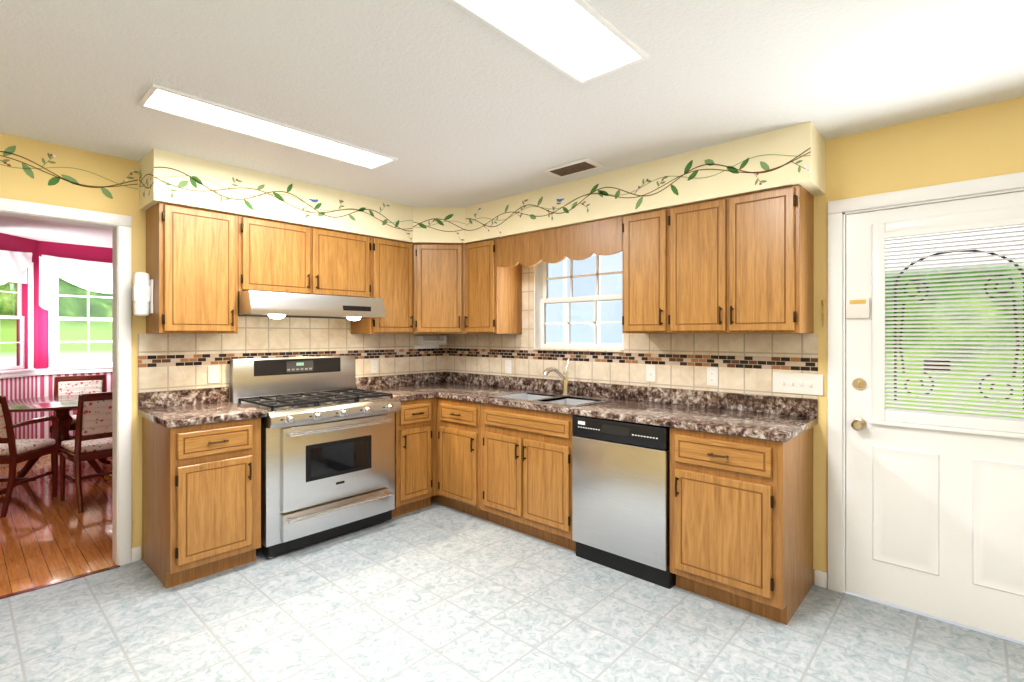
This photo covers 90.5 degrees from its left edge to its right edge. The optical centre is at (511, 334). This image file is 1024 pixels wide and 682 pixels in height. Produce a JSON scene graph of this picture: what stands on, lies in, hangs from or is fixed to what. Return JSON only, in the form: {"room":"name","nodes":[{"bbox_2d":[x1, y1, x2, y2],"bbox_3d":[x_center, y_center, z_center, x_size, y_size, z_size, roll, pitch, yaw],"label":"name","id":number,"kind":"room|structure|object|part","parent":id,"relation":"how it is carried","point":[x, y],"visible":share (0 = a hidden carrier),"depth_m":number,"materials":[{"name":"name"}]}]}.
{"room":"kitchen","nodes":[
{"label":"kitchen","id":0,"kind":"room"},
{"bbox_2d":[0,233,39,467],"bbox_3d":[-5.341,0.158,5.172,0.140,2.430,1.050,0,0,-3],"label":"wall","id":1,"kind":"structure","parent":0,"point":[19,385],"depth_m":5.57,"materials":[{"name":"pink"}]},
{"bbox_2d":[0,250,31,284],"bbox_3d":[-5.217,-0.697,5.108,0.044,0.400,0.870,0,0,-3],"label":"swag","id":2,"kind":"object","parent":1,"relation":"attached to","point":[14,265],"visible":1,"depth_m":5.31,"materials":[{"name":"white fabric"}]},
{"bbox_2d":[0,262,35,373],"bbox_3d":[-5.317,-0.187,5.158,0.114,1.228,0.948,0,0,-3],"label":"window","id":3,"kind":"structure","parent":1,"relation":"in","point":[12,337],"depth_m":5.48,"materials":[{"name":"white paint"}]},
{"bbox_2d":[38,241,111,456],"bbox_3d":[-4.927,0.158,6.198,0.140,2.430,1.260,0,0,42],"label":"wall","id":4,"kind":"structure","parent":0,"point":[46,376],"depth_m":5.77,"materials":[{"name":"pink"}]},
{"bbox_2d":[39,255,111,309],"bbox_3d":[-4.842,-0.587,6.107,0.053,0.620,1.240,0,0,42],"label":"swag","id":5,"kind":"object","parent":4,"relation":"attached to","point":[95,276],"visible":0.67,"depth_m":5.83,"materials":[{"name":"white fabric"}]},
{"bbox_2d":[48,277,111,369],"bbox_3d":[-4.947,-0.187,6.142,0.114,1.228,0.998,0,0,42],"label":"window","id":6,"kind":"structure","parent":4,"relation":"in","point":[80,326],"depth_m":6.00,"materials":[{"name":"glass"}]},
{"bbox_2d":[0,133,445,558],"bbox_3d":[-2.377,0.158,3.073,0.120,2.430,5.360,0,0,42],"label":"wall","id":7,"kind":"structure","parent":0,"point":[18,183],"depth_m":2.95,"materials":[{"name":"yellow paint"}]},
{"bbox_2d":[0,198,131,598],"bbox_3d":[-2.682,0.330,2.729,0.168,2.087,1.014,0,0,42],"label":"trim","id":8,"kind":"structure","parent":7,"relation":"attached to","point":[120,226],"depth_m":3.02,"materials":[{"name":"white paint"}]},
{"bbox_2d":[146,202,241,332],"bbox_3d":[-1.987,-0.386,3.166,0.319,0.754,0.422,0,0,42],"label":"upper cabinet","id":9,"kind":"object","parent":7,"relation":"attached to","point":[204,267],"depth_m":3.04,"materials":[{"name":"brown wood"}]},
{"bbox_2d":[132,272,152,315],"bbox_3d":[-2.172,-0.237,2.986,0.080,0.250,0.091,0,0,42],"label":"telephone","id":10,"kind":"object","parent":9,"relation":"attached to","point":[142,293],"visible":1,"depth_m":2.96,"materials":[{"name":"white plastic"}]},
{"bbox_2d":[138,316,445,392],"bbox_3d":[-1.457,0.039,3.987,0.007,0.624,2.430,0,0,42],"label":"tile backsplash","id":11,"kind":"structure","parent":7,"relation":"attached to","point":[166,362],"depth_m":3.66,"materials":[{"name":"tile"}]},
{"bbox_2d":[208,366,219,383],"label":"outlet","id":12,"kind":"object","parent":11,"relation":"attached to","point":[213,371],"depth_m":3.39,"materials":[{"name":"white plastic"}]},
{"bbox_2d":[370,359,377,373],"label":"outlet","id":13,"kind":"object","parent":11,"relation":"attached to","point":[373,363],"depth_m":4.29,"materials":[{"name":"white plastic"}]},
{"bbox_2d":[242,216,373,297],"bbox_3d":[-1.520,-0.519,3.677,0.319,0.488,0.959,0,0,42],"label":"upper cabinet","id":14,"kind":"object","parent":7,"relation":"attached to","point":[277,256],"depth_m":3.53,"materials":[{"name":"brown wood"}]},
{"bbox_2d":[238,290,384,320],"bbox_3d":[-1.453,-0.189,3.615,0.496,0.169,0.954,0,0,42],"label":"range hood","id":15,"kind":"object","parent":14,"relation":"attached to","point":[276,305],"visible":0.98,"depth_m":3.38,"materials":[{"name":"silver metal"}]},
{"bbox_2d":[351,237,412,333],"bbox_3d":[-1.060,-0.386,4.182,0.319,0.754,0.403,0,0,42],"label":"upper cabinet","id":16,"kind":"object","parent":7,"relation":"attached to","point":[393,259],"depth_m":4.07,"materials":[{"name":"brown wood"}]},
{"bbox_2d":[413,243,465,333],"bbox_3d":[-0.614,-0.386,4.456,0.609,0.754,0.608,0,0,42],"label":"upper cabinet","id":17,"kind":"object","parent":7,"relation":"attached to","point":[415,286],"depth_m":4.23,"materials":[{"name":"brown wood"}]},
{"bbox_2d":[414,336,446,348],"bbox_3d":[-0.747,0.068,4.670,0.124,0.120,0.285,0,0,42],"label":"paper towel holder","id":18,"kind":"object","parent":17,"relation":"attached to","point":[426,342],"visible":1,"depth_m":4.70,"materials":[{"name":"white"}]},
{"bbox_3d":[-0.603,-0.386,4.229,0.288,0.730,0.286,0,0,42],"label":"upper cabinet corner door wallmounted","id":19,"kind":"part","parent":17,"relation":"part of","materials":[{"name":"brown wood"}]},
{"bbox_2d":[0,455,1023,681],"bbox_3d":[-1.721,1.398,2.367,10.200,0.050,5.200,0,0,42],"label":"floor","id":20,"kind":"structure","parent":0,"point":[435,592],"depth_m":2.43,"materials":[{"name":"tile"}]},
{"bbox_2d":[0,395,59,516],"bbox_3d":[-4.097,0.918,4.049,0.550,0.920,0.536,0,0,-6],"label":"armchair","id":21,"kind":"object","parent":20,"relation":"on","point":[13,451],"visible":0.94,"depth_m":3.98,"materials":[{"name":"brown wood"}]},
{"bbox_2d":[0,395,111,496],"bbox_3d":[-4.277,1.000,4.833,1.119,0.747,1.119,0,0,42],"label":"dining table","id":22,"kind":"object","parent":20,"relation":"on","point":[62,406],"visible":0.58,"depth_m":4.76,"materials":[{"name":"brown wood"}]},
{"bbox_2d":[50,375,106,469],"bbox_3d":[-4.682,0.918,5.509,0.470,0.920,0.530,0,0,-40],"label":"dining chair","id":23,"kind":"object","parent":20,"relation":"on","point":[75,385],"visible":0.31,"depth_m":5.63,"materials":[{"name":"brown wood"}]},
{"bbox_2d":[58,392,111,512],"bbox_3d":[-3.400,0.918,4.229,0.530,0.920,0.470,0,0,36],"label":"dining chair","id":24,"kind":"object","parent":20,"relation":"on","point":[92,440],"visible":0.52,"depth_m":4.03,"materials":[{"name":"brown wood"}]},
{"bbox_2d":[142,417,260,588],"bbox_3d":[-1.858,0.934,3.050,0.648,0.878,0.465,0,0,42],"label":"base cabinet","id":25,"kind":"object","parent":20,"relation":"on","point":[201,500],"visible":1,"depth_m":2.85,"materials":[{"name":"brown wood"}]},
{"bbox_2d":[138,387,266,427],"bbox_3d":[-1.871,0.422,3.064,0.635,0.138,0.508,0,0,42],"label":"countertop","id":26,"kind":"structure","parent":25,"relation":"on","point":[176,408],"depth_m":3.09,"materials":[{"name":"laminate"}]},
{"bbox_2d":[230,355,400,558],"bbox_3d":[-1.352,0.769,3.562,0.720,1.208,0.920,0,0,42],"label":"range","id":27,"kind":"object","parent":20,"relation":"on","point":[327,450],"visible":0.98,"depth_m":3.39,"materials":[{"name":"silver metal"}]},
{"bbox_2d":[392,398,432,517],"bbox_3d":[-0.940,0.934,4.057,0.648,0.878,0.340,0,0,42],"label":"base cabinet","id":28,"kind":"object","parent":20,"relation":"on","point":[413,455],"visible":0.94,"depth_m":3.85,"materials":[{"name":"brown wood"}]},
{"bbox_2d":[427,397,436,506],"bbox_3d":[-0.830,0.934,4.217,0.595,0.878,0.041,0,0,42],"label":"strip","id":29,"kind":"object","parent":20,"relation":"on","point":[434,449],"visible":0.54,"depth_m":4.02,"materials":[{"name":"brown wood"}]},
{"bbox_2d":[431,397,487,519],"bbox_3d":[-0.455,0.934,4.273,1.097,0.878,0.648,0,0,42],"label":"base cabinet","id":30,"kind":"object","parent":20,"relation":"on","point":[458,454],"visible":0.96,"depth_m":3.84,"materials":[{"name":"brown wood"}]},
{"bbox_2d":[355,358,817,441],"bbox_3d":[0.184,0.408,3.468,3.128,0.470,1.002,0,0,42],"label":"countertop","id":31,"kind":"structure","parent":30,"relation":"on","point":[777,418],"depth_m":3.30,"materials":[{"name":"stone"}]},
{"bbox_2d":[487,358,616,435],"bbox_3d":[0.273,0.408,3.634,0.788,0.470,0.488,0,0,42],"label":"sink","id":32,"kind":"object","parent":31,"relation":"in","point":[565,399],"depth_m":3.70,"materials":[{"name":"silver metal"}]},
{"bbox_2d":[480,403,575,550],"bbox_3d":[0.256,0.934,3.624,0.823,0.878,0.648,0,0,42],"label":"base cabinet","id":33,"kind":"object","parent":20,"relation":"on","point":[525,471],"visible":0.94,"depth_m":3.38,"materials":[{"name":"brown wood"}]},
{"bbox_2d":[572,415,675,588],"bbox_3d":[0.797,0.935,3.140,0.620,0.876,0.604,0,0,42],"label":"dishwasher","id":34,"kind":"object","parent":20,"relation":"on","point":[620,496],"visible":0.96,"depth_m":2.89,"materials":[{"name":"silver metal"}]},
{"bbox_2d":[670,427,812,624],"bbox_3d":[1.231,0.934,2.735,0.553,0.878,0.648,0,0,42],"label":"base cabinet","id":35,"kind":"object","parent":20,"relation":"on","point":[741,522],"visible":1,"depth_m":2.51,"materials":[{"name":"brown wood"}]},
{"bbox_2d":[0,0,1023,247],"bbox_3d":[-1.721,-1.082,2.367,10.200,0.050,5.200,0,0,42],"label":"ceiling","id":36,"kind":"structure","parent":0,"point":[446,103],"depth_m":2.12,"materials":[{"name":"white paint"}]},
{"bbox_2d":[137,84,397,169],"bbox_3d":[-1.196,-1.051,2.680,0.275,0.012,1.230,0,0,42],"label":"recessed light","id":37,"kind":"object","parent":36,"relation":"in","point":[158,98],"visible":1,"depth_m":2.56,"materials":[{"name":"white plastic"}]},
{"bbox_2d":[0,121,824,245],"bbox_3d":[-1.165,-0.893,1.977,3.190,0.328,5.026,0,0,42],"label":"soffit bulkhead","id":38,"kind":"object","parent":36,"relation":"attached to","point":[786,156],"visible":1,"depth_m":3.19,"materials":[{"name":"beige paint"}]},
{"bbox_2d":[447,0,648,84],"bbox_3d":[-0.006,-1.051,1.574,0.313,0.012,1.220,0,0,42],"label":"recessed light","id":39,"kind":"object","parent":36,"relation":"in","point":[581,42],"visible":1,"depth_m":1.77,"materials":[{"name":"white plastic"}]},
{"bbox_2d":[542,158,603,177],"bbox_3d":[0.385,-1.052,3.217,0.343,0.010,0.195,0,0,42],"label":"ceiling vent","id":40,"kind":"object","parent":36,"relation":"in","point":[574,167],"visible":1,"depth_m":3.20,"materials":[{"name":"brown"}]},
{"bbox_2d":[446,96,1023,587],"bbox_3d":[1.592,0.158,2.973,6.120,2.430,0.160,0,0,42],"label":"wall","id":41,"kind":"structure","parent":0,"point":[986,140],"depth_m":2.57,"materials":[{"name":"yellow paint"}]},
{"bbox_2d":[132,546,826,587],"bbox_3d":[-0.170,1.331,0.952,6.000,0.085,5.200,0,0,42],"label":"baseboard","id":42,"kind":"structure","parent":41,"relation":"attached to","point":[820,578],"depth_m":2.78,"materials":[{"name":"white paint"}]},
{"bbox_2d":[532,252,623,351],"bbox_3d":[0.519,-0.276,3.911,0.829,0.800,0.162,0,0,42],"label":"window","id":43,"kind":"structure","parent":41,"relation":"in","point":[577,305],"depth_m":3.96,"materials":[{"name":"glass"}]},
{"bbox_2d":[446,266,817,398],"bbox_3d":[0.519,-0.113,3.837,3.129,0.928,0.007,0,0,42],"label":"tile backsplash","id":44,"kind":"structure","parent":41,"relation":"attached to","point":[747,363],"depth_m":3.42,"materials":[{"name":"tile"}]},
{"bbox_2d":[646,365,655,381],"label":"outlet","id":45,"kind":"object","parent":44,"relation":"attached to","point":[650,369],"depth_m":3.44,"materials":[{"name":"white plastic"}]},
{"bbox_2d":[707,367,717,385],"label":"outlet","id":46,"kind":"object","parent":44,"relation":"attached to","point":[712,372],"depth_m":3.16,"materials":[{"name":"white plastic"}]},
{"bbox_2d":[773,372,822,395],"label":"light switch","id":47,"kind":"object","parent":44,"relation":"attached to","point":[801,383],"depth_m":2.84,"materials":[{"name":"white plastic"}]},
{"bbox_2d":[464,184,813,333],"bbox_3d":[0.618,-0.386,3.506,2.498,0.754,0.351,0,0,42],"label":"upper cabinet","id":48,"kind":"object","parent":41,"relation":"attached to","point":[743,263],"visible":1,"depth_m":2.94,"materials":[{"name":"brown wood"}]},
{"bbox_2d":[828,172,1023,592],"bbox_3d":[2.146,0.327,2.455,1.039,2.092,0.178,0,0,42],"label":"door frame","id":49,"kind":"structure","parent":41,"relation":"attached to","point":[839,211],"depth_m":2.70,"materials":[{"name":"white paint"}]},
{"bbox_2d":[846,191,1023,641],"bbox_3d":[2.097,0.364,2.402,0.879,2.006,0.114,0,0,42],"label":"entry door","id":50,"kind":"structure","parent":41,"relation":"in","point":[934,515],"depth_m":2.47,"materials":[{"name":"white wood"}]},
{"bbox_3d":[1.797,0.153,2.646,0.103,0.690,0.070,0,0,42],"label":"entry door hardware","id":51,"kind":"part","parent":50,"relation":"part of","materials":[{"name":"metal"}]},
{"bbox_2d":[884,217,1023,420],"bbox_3d":[2.103,-0.069,2.409,0.545,0.902,0.024,0,0,42],"label":"door blind","id":52,"kind":"object","parent":50,"relation":"attached to","point":[1015,222],"visible":1,"depth_m":2.41,"materials":[{"name":"white paint"}]}
]}

